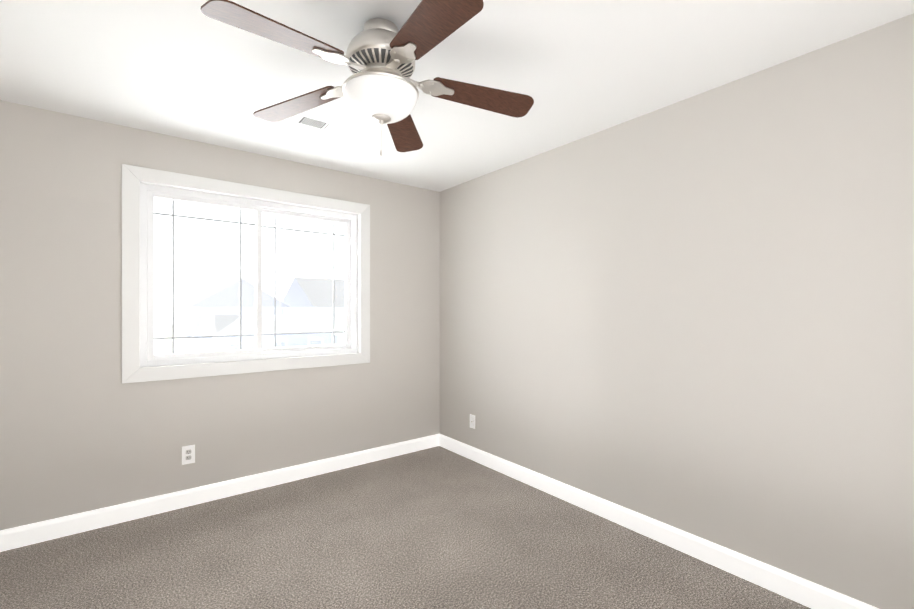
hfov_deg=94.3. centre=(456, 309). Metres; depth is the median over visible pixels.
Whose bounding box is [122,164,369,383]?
window
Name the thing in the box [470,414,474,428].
outlet
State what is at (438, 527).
floor
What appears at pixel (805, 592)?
baseboard
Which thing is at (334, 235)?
grille
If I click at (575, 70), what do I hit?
ceiling
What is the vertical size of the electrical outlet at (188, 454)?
0.120 m
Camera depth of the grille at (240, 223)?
2.92 m
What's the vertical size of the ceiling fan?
0.511 m
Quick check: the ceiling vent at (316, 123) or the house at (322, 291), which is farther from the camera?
the house at (322, 291)
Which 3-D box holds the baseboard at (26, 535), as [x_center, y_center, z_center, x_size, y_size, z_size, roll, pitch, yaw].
[-1.506,1.252,3.036,3.400,0.110,0.015,0,0,-38]
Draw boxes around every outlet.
[182,445,194,464]
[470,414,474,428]
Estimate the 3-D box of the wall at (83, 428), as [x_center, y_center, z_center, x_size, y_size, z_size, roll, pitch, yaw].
[-1.556,0.087,3.101,3.400,2.440,0.150,0,0,-38]
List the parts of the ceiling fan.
blade, blade, lamp shade, blade, blade, blade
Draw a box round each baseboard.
[0,434,438,551]
[439,434,878,608]
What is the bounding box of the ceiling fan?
[201,0,533,155]
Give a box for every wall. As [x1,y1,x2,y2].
[0,100,439,530]
[440,13,913,608]
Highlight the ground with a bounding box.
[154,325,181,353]
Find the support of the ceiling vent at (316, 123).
in the ceiling
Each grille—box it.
[154,200,255,353]
[262,214,345,347]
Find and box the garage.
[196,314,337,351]
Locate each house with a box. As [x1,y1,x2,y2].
[179,278,288,352]
[282,277,344,343]
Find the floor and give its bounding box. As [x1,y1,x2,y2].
[0,446,810,608]
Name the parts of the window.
window sash, sash glass, window sash, sash glass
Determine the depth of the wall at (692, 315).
2.13 m
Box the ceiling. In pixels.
[0,0,913,191]

